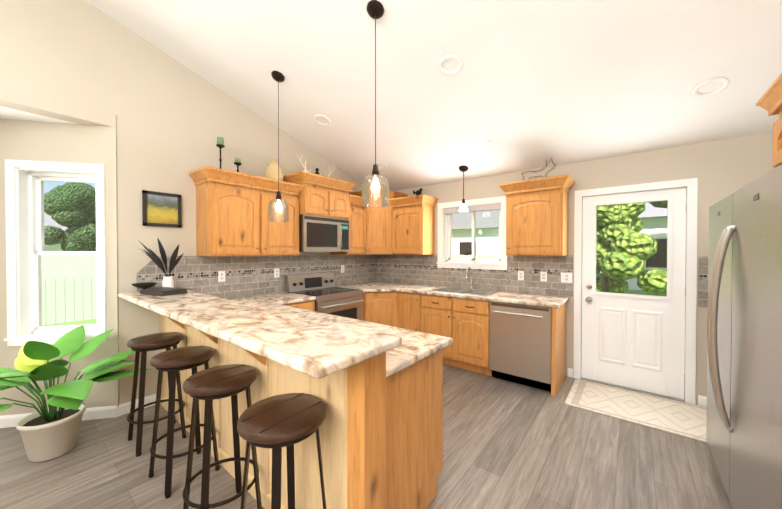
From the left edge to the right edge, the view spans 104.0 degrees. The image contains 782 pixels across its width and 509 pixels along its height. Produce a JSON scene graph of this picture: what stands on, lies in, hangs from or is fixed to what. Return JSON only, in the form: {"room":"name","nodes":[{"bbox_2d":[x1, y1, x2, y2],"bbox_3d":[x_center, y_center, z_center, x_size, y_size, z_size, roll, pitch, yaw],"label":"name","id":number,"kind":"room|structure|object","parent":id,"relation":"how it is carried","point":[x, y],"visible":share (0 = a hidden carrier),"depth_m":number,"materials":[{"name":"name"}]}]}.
{"room":"kitchen","nodes":[
{"label":"kitchen","id":0,"kind":"room"},
{"bbox_2d":[0,364,731,508],"bbox_3d":[-0.763,1.466,1.509,5.750,0.100,6.900,0,1,39],"label":"floor","id":1,"kind":"structure","parent":0,"point":[509,444],"depth_m":2.05,"materials":[{"name":"laminate"}]},
{"bbox_2d":[0,325,150,461],"bbox_3d":[-2.375,0.968,2.165,1.190,0.881,1.114,0,1,39],"label":"potted plant","id":2,"kind":"object","parent":1,"relation":"on","point":[51,432],"visible":1,"depth_m":2.11,"materials":[{"name":"green plant"}]},
{"bbox_2d":[126,332,185,456],"bbox_3d":[-1.786,1.018,2.331,0.355,0.778,0.355,0,1,39],"label":"stool","id":3,"kind":"object","parent":1,"relation":"on","point":[143,344],"visible":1,"depth_m":2.27,"materials":[{"name":"brown wood"}]},
{"bbox_2d":[148,345,219,498],"bbox_3d":[-1.332,1.022,1.970,0.355,0.778,0.355,0,1,39],"label":"stool","id":4,"kind":"object","parent":1,"relation":"on","point":[173,361],"visible":0.96,"depth_m":1.89,"materials":[{"name":"brown wood"}]},
{"bbox_2d":[174,321,197,412],"bbox_3d":[-1.630,0.962,3.035,0.678,0.875,0.652,0,1,39],"label":"base cabinet","id":5,"kind":"object","parent":1,"relation":"on","point":[190,338],"depth_m":2.46,"materials":[{"name":"brown wood"}]},
{"bbox_2d":[198,333,225,440],"bbox_3d":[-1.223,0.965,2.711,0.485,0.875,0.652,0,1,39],"label":"base cabinet","id":6,"kind":"object","parent":1,"relation":"on","point":[219,358],"depth_m":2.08,"materials":[{"name":"brown wood"}]},
{"bbox_2d":[182,364,261,508],"bbox_3d":[-0.894,1.025,1.621,0.355,0.778,0.355,0,1,39],"label":"stool","id":7,"kind":"object","parent":1,"relation":"on","point":[209,385],"visible":0.98,"depth_m":1.58,"materials":[{"name":"brown wood"}]},
{"bbox_2d":[226,345,265,476],"bbox_3d":[-0.856,0.969,2.391,0.614,0.875,0.608,0,1,39],"label":"base cabinet","id":8,"kind":"object","parent":1,"relation":"on","point":[257,388],"depth_m":1.85,"materials":[{"name":"brown wood"}]},
{"bbox_2d":[237,393,326,508],"bbox_3d":[-0.440,1.029,1.260,0.355,0.778,0.355,0,1,39],"label":"stool","id":9,"kind":"object","parent":1,"relation":"on","point":[277,423],"visible":1,"depth_m":1.21,"materials":[{"name":"brown wood"}]},
{"bbox_2d":[266,361,313,508],"bbox_3d":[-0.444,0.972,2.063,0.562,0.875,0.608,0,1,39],"label":"base cabinet","id":10,"kind":"object","parent":1,"relation":"on","point":[278,381],"depth_m":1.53,"materials":[{"name":"brown wood"}]},
{"bbox_2d":[285,272,363,320],"bbox_3d":[-0.834,0.827,3.974,0.709,1.125,0.758,0,1,39],"label":"range","id":11,"kind":"object","parent":1,"relation":"on","point":[331,298],"visible":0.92,"depth_m":3.91,"materials":[{"name":"silver metal"}]},
{"bbox_2d":[314,349,445,508],"bbox_3d":[-0.099,0.975,1.788,0.569,0.875,0.608,0,1,39],"label":"base cabinet","id":12,"kind":"object","parent":1,"relation":"on","point":[374,379],"depth_m":1.40,"materials":[{"name":"brown wood"}]},
{"bbox_2d":[118,290,405,380],"bbox_3d":[-1.157,0.360,1.970,2.736,0.042,0.449,0,1,39],"label":"countertop","id":13,"kind":"structure","parent":12,"relation":"on","point":[314,348],"depth_m":1.39,"materials":[{"name":"beige stone"}]},
{"bbox_2d":[132,282,156,291],"bbox_3d":[-2.177,0.292,2.699,0.180,0.075,0.180,0,1,39],"label":"bowl","id":14,"kind":"object","parent":13,"relation":"on","point":[145,285],"visible":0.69,"depth_m":2.66,"materials":[{"name":"black ceramic"}]},
{"bbox_2d":[138,238,183,287],"bbox_3d":[-2.008,0.091,2.754,0.300,0.476,0.428,0,1,39],"label":"vase","id":15,"kind":"object","parent":13,"relation":"on","point":[167,281],"visible":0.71,"depth_m":2.76,"materials":[{"name":"white"}]},
{"bbox_2d":[140,287,187,295],"bbox_3d":[-1.915,0.311,2.579,0.300,0.040,0.200,0,1,24],"label":"tray","id":16,"kind":"object","parent":13,"relation":"on","point":[164,291],"visible":1,"depth_m":2.52,"materials":[{"name":"grey"}]},
{"bbox_2d":[234,293,488,380],"bbox_3d":[-0.690,0.509,2.615,2.647,0.040,1.173,0,1,39],"label":"countertop","id":17,"kind":"structure","parent":12,"relation":"on","point":[426,334],"depth_m":3.27,"materials":[{"name":"beige stone"}]},
{"bbox_2d":[362,293,397,308],"bbox_3d":[-0.176,0.945,4.595,1.010,0.875,1.024,0,1,39],"label":"base cabinet","id":18,"kind":"object","parent":1,"relation":"on","point":[369,298],"depth_m":4.19,"materials":[{"name":"brown wood"}]},
{"bbox_2d":[335,281,568,312],"bbox_3d":[0.574,0.494,3.987,2.917,0.040,1.013,0,1,39],"label":"countertop","id":19,"kind":"structure","parent":18,"relation":"on","point":[388,289],"depth_m":3.72,"materials":[{"name":"beige stone"}]},
{"bbox_2d":[428,267,499,295],"bbox_3d":[0.946,0.411,3.957,0.760,0.487,0.508,0,1,39],"label":"sink","id":20,"kind":"object","parent":19,"relation":"in","point":[467,291],"depth_m":4.04,"materials":[{"name":"silver metal"}]},
{"bbox_2d":[398,297,429,312],"bbox_3d":[0.427,0.948,4.335,0.480,0.875,0.680,0,1,39],"label":"base cabinet","id":21,"kind":"object","parent":1,"relation":"on","point":[403,302],"depth_m":4.07,"materials":[{"name":"brown wood"}]},
{"bbox_2d":[426,305,491,375],"bbox_3d":[0.938,1.040,3.956,0.918,0.700,0.638,0,1,39],"label":"base cabinet","id":22,"kind":"object","parent":1,"relation":"on","point":[472,354],"depth_m":3.58,"materials":[{"name":"brown wood"}]},
{"bbox_2d":[489,301,551,391],"bbox_3d":[1.518,0.961,3.441,0.620,0.868,0.686,0,1,39],"label":"dishwasher","id":23,"kind":"object","parent":1,"relation":"on","point":[519,343],"visible":0.81,"depth_m":3.20,"materials":[{"name":"silver metal"}]},
{"bbox_2d":[565,378,706,442],"bbox_3d":[2.366,1.398,2.733,1.320,0.008,0.715,0,1,39],"label":"rug","id":24,"kind":"object","parent":1,"relation":"on","point":[687,420],"visible":0.67,"depth_m":2.76,"materials":[{"name":"beige fabric"}]},
{"bbox_2d":[706,164,781,508],"bbox_3d":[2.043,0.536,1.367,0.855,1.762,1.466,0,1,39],"label":"refrigerator","id":25,"kind":"object","parent":1,"relation":"on","point":[744,380],"visible":1,"depth_m":1.40,"materials":[{"name":"silver metal"}]},
{"bbox_2d":[0,0,775,415],"bbox_3d":[-0.705,-0.806,1.438,5.601,4.444,6.900,0,1,39],"label":"wall","id":26,"kind":"structure","parent":0,"point":[138,110],"depth_m":2.72,"materials":[{"name":"beige paint"}]},
{"bbox_2d":[4,159,106,346],"bbox_3d":[-2.788,-0.011,2.611,0.700,1.510,0.195,0,1,-11],"label":"bay window","id":27,"kind":"structure","parent":26,"relation":"in","point":[24,205],"depth_m":2.58,"materials":[{"name":"white paint"}]},
{"bbox_2d":[142,190,181,227],"bbox_3d":[-2.157,-0.424,2.886,0.024,0.320,0.300,0,1,39],"label":"picture frame","id":28,"kind":"object","parent":26,"relation":"attached to","point":[161,209],"visible":0.96,"depth_m":2.88,"materials":[{"name":"grey"}]},
{"bbox_2d":[194,166,269,255],"bbox_3d":[-1.673,-0.404,3.232,0.348,0.833,0.573,0,1,39],"label":"upper cabinet","id":29,"kind":"object","parent":26,"relation":"attached to","point":[232,208],"depth_m":3.07,"materials":[{"name":"brown wood"}]},
{"bbox_2d":[216,137,224,168],"bbox_3d":[-1.752,-1.007,3.139,0.090,0.375,0.088,0,1,39],"label":"candlestick","id":30,"kind":"object","parent":29,"relation":"on","point":[220,143],"visible":0.67,"depth_m":3.12,"materials":[{"name":"black metal"}]},
{"bbox_2d":[234,158,241,171],"bbox_3d":[-1.647,-0.926,3.287,0.090,0.210,0.088,0,1,39],"label":"candlestick","id":31,"kind":"object","parent":29,"relation":"on","point":[237,162],"visible":0.65,"depth_m":3.27,"materials":[{"name":"black metal"}]},
{"bbox_2d":[137,254,376,297],"bbox_3d":[-1.267,0.239,4.024,0.010,0.468,3.269,0,1,39],"label":"tile backsplash","id":32,"kind":"structure","parent":26,"relation":"attached to","point":[248,275],"depth_m":3.56,"materials":[{"name":"grey tile"}]},
{"bbox_2d":[218,271,224,281],"bbox_3d":[-1.829,0.237,3.303,0.007,0.114,0.070,0,1,39],"label":"electrical outlet plate","id":33,"kind":"object","parent":32,"relation":"attached to","point":[221,274],"depth_m":3.30,"materials":[{"name":"white plastic"}]},
{"bbox_2d":[274,268,278,277],"bbox_3d":[-1.424,0.231,3.811,0.007,0.114,0.070,0,1,39],"label":"electrical outlet plate","id":34,"kind":"object","parent":32,"relation":"attached to","point":[276,271],"depth_m":3.81,"materials":[{"name":"white plastic"}]},
{"bbox_2d":[270,179,301,254],"bbox_3d":[-1.408,-0.408,3.566,0.348,0.833,0.573,0,1,39],"label":"upper cabinet","id":35,"kind":"object","parent":26,"relation":"attached to","point":[284,236],"depth_m":3.53,"materials":[{"name":"brown wood"}]},
{"bbox_2d":[265,158,282,180],"bbox_3d":[-1.378,-0.975,3.608,0.204,0.300,0.204,0,1,39],"label":"jug","id":36,"kind":"object","parent":35,"relation":"on","point":[271,172],"visible":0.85,"depth_m":3.54,"materials":[{"name":"beige ceramic"}]},
{"bbox_2d":[283,171,333,217],"bbox_3d":[-1.060,-0.732,3.943,0.418,0.493,0.452,0,1,39],"label":"upper cabinet","id":37,"kind":"object","parent":26,"relation":"attached to","point":[316,191],"depth_m":3.76,"materials":[{"name":"brown wood"}]},
{"bbox_2d":[296,154,336,176],"bbox_3d":[-0.991,-1.123,4.065,0.125,0.287,0.666,0,1,39],"label":"decor","id":38,"kind":"object","parent":37,"relation":"on","point":[316,169],"visible":0.6,"depth_m":4.04,"materials":[{"name":"white metal"}]},
{"bbox_2d":[299,215,348,251],"bbox_3d":[-0.949,-0.258,4.054,0.458,0.443,0.752,0,1,39],"label":"microwave","id":39,"kind":"object","parent":37,"relation":"attached to","point":[321,234],"visible":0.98,"depth_m":3.88,"materials":[{"name":"silver metal"}]},
{"bbox_2d":[330,178,349,220],"bbox_3d":[-0.870,-0.734,4.181,0.418,0.493,0.452,0,1,39],"label":"upper cabinet","id":40,"kind":"object","parent":26,"relation":"attached to","point":[341,189],"depth_m":4.10,"materials":[{"name":"brown wood"}]},
{"bbox_2d":[330,193,365,254],"bbox_3d":[-0.588,-0.417,4.555,0.398,0.831,0.475,0,1,39],"label":"upper cabinet","id":41,"kind":"object","parent":26,"relation":"attached to","point":[357,223],"depth_m":4.43,"materials":[{"name":"brown wood"}]},
{"bbox_2d":[0,368,706,427],"bbox_3d":[-0.694,1.369,1.452,5.272,0.095,6.600,0,1,39],"label":"baseboard","id":42,"kind":"structure","parent":26,"relation":"attached to","point":[6,421],"depth_m":2.62,"materials":[{"name":"white paint"}]},
{"bbox_2d":[350,189,409,253],"bbox_3d":[-0.198,-0.482,4.816,0.683,0.955,0.684,0,1,39],"label":"upper cabinet","id":43,"kind":"object","parent":26,"relation":"attached to","point":[379,221],"depth_m":4.62,"materials":[{"name":"brown wood"}]},
{"bbox_2d":[394,194,437,254],"bbox_3d":[0.292,-0.419,4.609,0.605,0.833,0.398,0,1,39],"label":"upper cabinet","id":44,"kind":"object","parent":26,"relation":"attached to","point":[413,215],"depth_m":4.44,"materials":[{"name":"brown wood"}]},
{"bbox_2d":[413,188,422,194],"bbox_3d":[0.398,-0.909,4.560,0.164,0.149,0.080,0,1,39],"label":"rooster figurine","id":45,"kind":"object","parent":44,"relation":"on","point":[418,192],"visible":0.75,"depth_m":4.53,"materials":[{"name":"black metal"}]},
{"bbox_2d":[436,196,507,269],"bbox_3d":[1.136,-0.279,4.276,1.030,0.950,0.195,0,1,39],"label":"window","id":46,"kind":"structure","parent":26,"relation":"in","point":[446,210],"depth_m":4.29,"materials":[{"name":"white paint"}]},
{"bbox_2d":[377,254,572,296],"bbox_3d":[0.915,0.235,4.371,2.931,0.468,0.010,0,1,39],"label":"tile backsplash","id":47,"kind":"structure","parent":26,"relation":"attached to","point":[399,268],"depth_m":4.06,"materials":[{"name":"grey tile"}]},
{"bbox_2d":[518,271,523,279],"bbox_3d":[1.616,0.261,3.801,0.070,0.114,0.007,0,1,39],"label":"electrical outlet plate","id":48,"kind":"object","parent":47,"relation":"attached to","point":[520,273],"depth_m":3.80,"materials":[{"name":"white plastic"}]},
{"bbox_2d":[540,272,546,281],"bbox_3d":[1.819,0.263,3.639,0.070,0.114,0.007,0,1,39],"label":"electrical outlet plate","id":49,"kind":"object","parent":47,"relation":"attached to","point":[543,275],"depth_m":3.64,"materials":[{"name":"white plastic"}]},
{"bbox_2d":[561,272,572,282],"bbox_3d":[2.007,0.265,3.489,0.115,0.114,0.007,0,1,39],"label":"electrical outlet plate","id":50,"kind":"object","parent":47,"relation":"attached to","point":[566,277],"depth_m":3.49,"materials":[{"name":"white plastic"}]},
{"bbox_2d":[502,175,569,255],"bbox_3d":[1.683,-0.407,3.533,0.590,0.833,0.349,0,1,39],"label":"upper cabinet","id":51,"kind":"object","parent":26,"relation":"attached to","point":[536,209],"depth_m":3.37,"materials":[{"name":"brown wood"}]},
{"bbox_2d":[521,157,555,180],"bbox_3d":[1.699,-0.958,3.524,0.365,0.265,0.055,0,1,39],"label":"wire sculpture","id":52,"kind":"object","parent":51,"relation":"on","point":[542,170],"visible":0.69,"depth_m":3.49,"materials":[{"name":"black metal"}]},
{"bbox_2d":[581,188,686,399],"bbox_3d":[2.465,0.374,3.153,0.846,2.024,0.119,0,1,39],"label":"exterior door","id":53,"kind":"structure","parent":26,"relation":"in","point":[635,341],"depth_m":3.13,"materials":[{"name":"white paint"}]},
{"bbox_2d":[573,178,697,404],"bbox_3d":[2.508,0.343,3.213,0.982,2.110,0.199,0,1,39],"label":"door frame","id":54,"kind":"structure","parent":26,"relation":"attached to","point":[690,185],"depth_m":2.91,"materials":[{"name":"white paint"}]},
{"bbox_2d":[698,256,707,307],"bbox_3d":[3.135,0.254,2.603,0.729,0.468,0.010,0,1,39],"label":"tile backsplash","id":55,"kind":"structure","parent":26,"relation":"attached to","point":[703,260],"depth_m":2.81,"materials":[{"name":"grey tile"}]},
{"bbox_2d":[766,81,781,166],"bbox_3d":[1.923,-0.552,1.051,0.698,0.346,0.397,0,1,39],"label":"upper cabinet","id":56,"kind":"object","parent":26,"relation":"attached to","point":[773,99],"depth_m":1.36,"materials":[{"name":"brown wood"}]},
{"bbox_2d":[0,0,781,190],"bbox_3d":[-0.763,-2.031,1.471,5.750,2.121,6.900,0,1,39],"label":"ceiling","id":57,"kind":"structure","parent":0,"point":[535,83],"depth_m":2.52,"materials":[{"name":"paint"}]},
{"bbox_2d":[268,71,288,221],"bbox_3d":[-1.081,-1.025,2.937,0.190,1.411,0.190,0,1,39],"label":"pendant light","id":58,"kind":"object","parent":57,"relation":"hanging from","point":[278,76],"visible":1,"depth_m":2.92,"materials":[{"name":"clear glass"}]},
{"bbox_2d":[314,115,330,125],"bbox_3d":[-0.784,-1.546,3.498,0.200,0.092,0.192,0,1,39],"label":"recessed light","id":59,"kind":"object","parent":57,"relation":"in","point":[324,117],"visible":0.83,"depth_m":3.48,"materials":[{"name":"white paint"}]},
{"bbox_2d":[362,0,388,207],"bbox_3d":[-0.108,-1.035,2.136,0.190,1.387,0.190,0,1,39],"label":"pendant light","id":60,"kind":"object","parent":57,"relation":"hanging from","point":[375,9],"visible":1,"depth_m":2.11,"materials":[{"name":"clear glass"}]},
{"bbox_2d":[374,162,386,168],"bbox_3d":[-0.147,-1.262,4.285,0.200,0.092,0.192,0,1,39],"label":"recessed light","id":61,"kind":"object","parent":57,"relation":"in","point":[385,165],"visible":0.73,"depth_m":4.25,"materials":[{"name":"white paint"}]},
{"bbox_2d":[438,55,462,74],"bbox_3d":[0.479,-1.541,2.467,0.200,0.092,0.192,0,1,39],"label":"recessed light","id":62,"kind":"object","parent":57,"relation":"in","point":[447,57],"visible":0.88,"depth_m":2.46,"materials":[{"name":"white paint"}]},
{"bbox_2d":[458,166,468,211],"bbox_3d":[0.943,-0.851,3.973,0.140,0.581,0.140,0,1,39],"label":"pendant light","id":63,"kind":"object","parent":57,"relation":"hanging from","point":[463,205],"visible":1,"depth_m":3.95,"materials":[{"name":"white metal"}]},
{"bbox_2d":[485,133,503,143],"bbox_3d":[1.106,-1.254,3.274,0.200,0.092,0.192,0,1,39],"label":"recessed light","id":64,"kind":"object","parent":57,"relation":"in","point":[501,136],"visible":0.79,"depth_m":3.25,"materials":[{"name":"white paint"}]},
{"bbox_2d":[691,77,728,97],"bbox_3d":[2.360,-1.246,2.263,0.200,0.092,0.192,0,1,39],"label":"recessed light","id":65,"kind":"object","parent":57,"relation":"in","point":[722,80],"visible":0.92,"depth_m":2.25,"materials":[{"name":"white paint"}]},
{"label":"outside","id":66,"kind":"structure","parent":0,"visible":0},
{"bbox_2d":[41,182,666,325],"bbox_3d":[6.375,-1.669,9.597,85.000,6.697,75.000,0,1,39],"label":"scenery","id":67,"kind":"structure","parent":66,"point":[606,241],"depth_m":7.47,"materials":[{"name":"green plant"}]}
]}

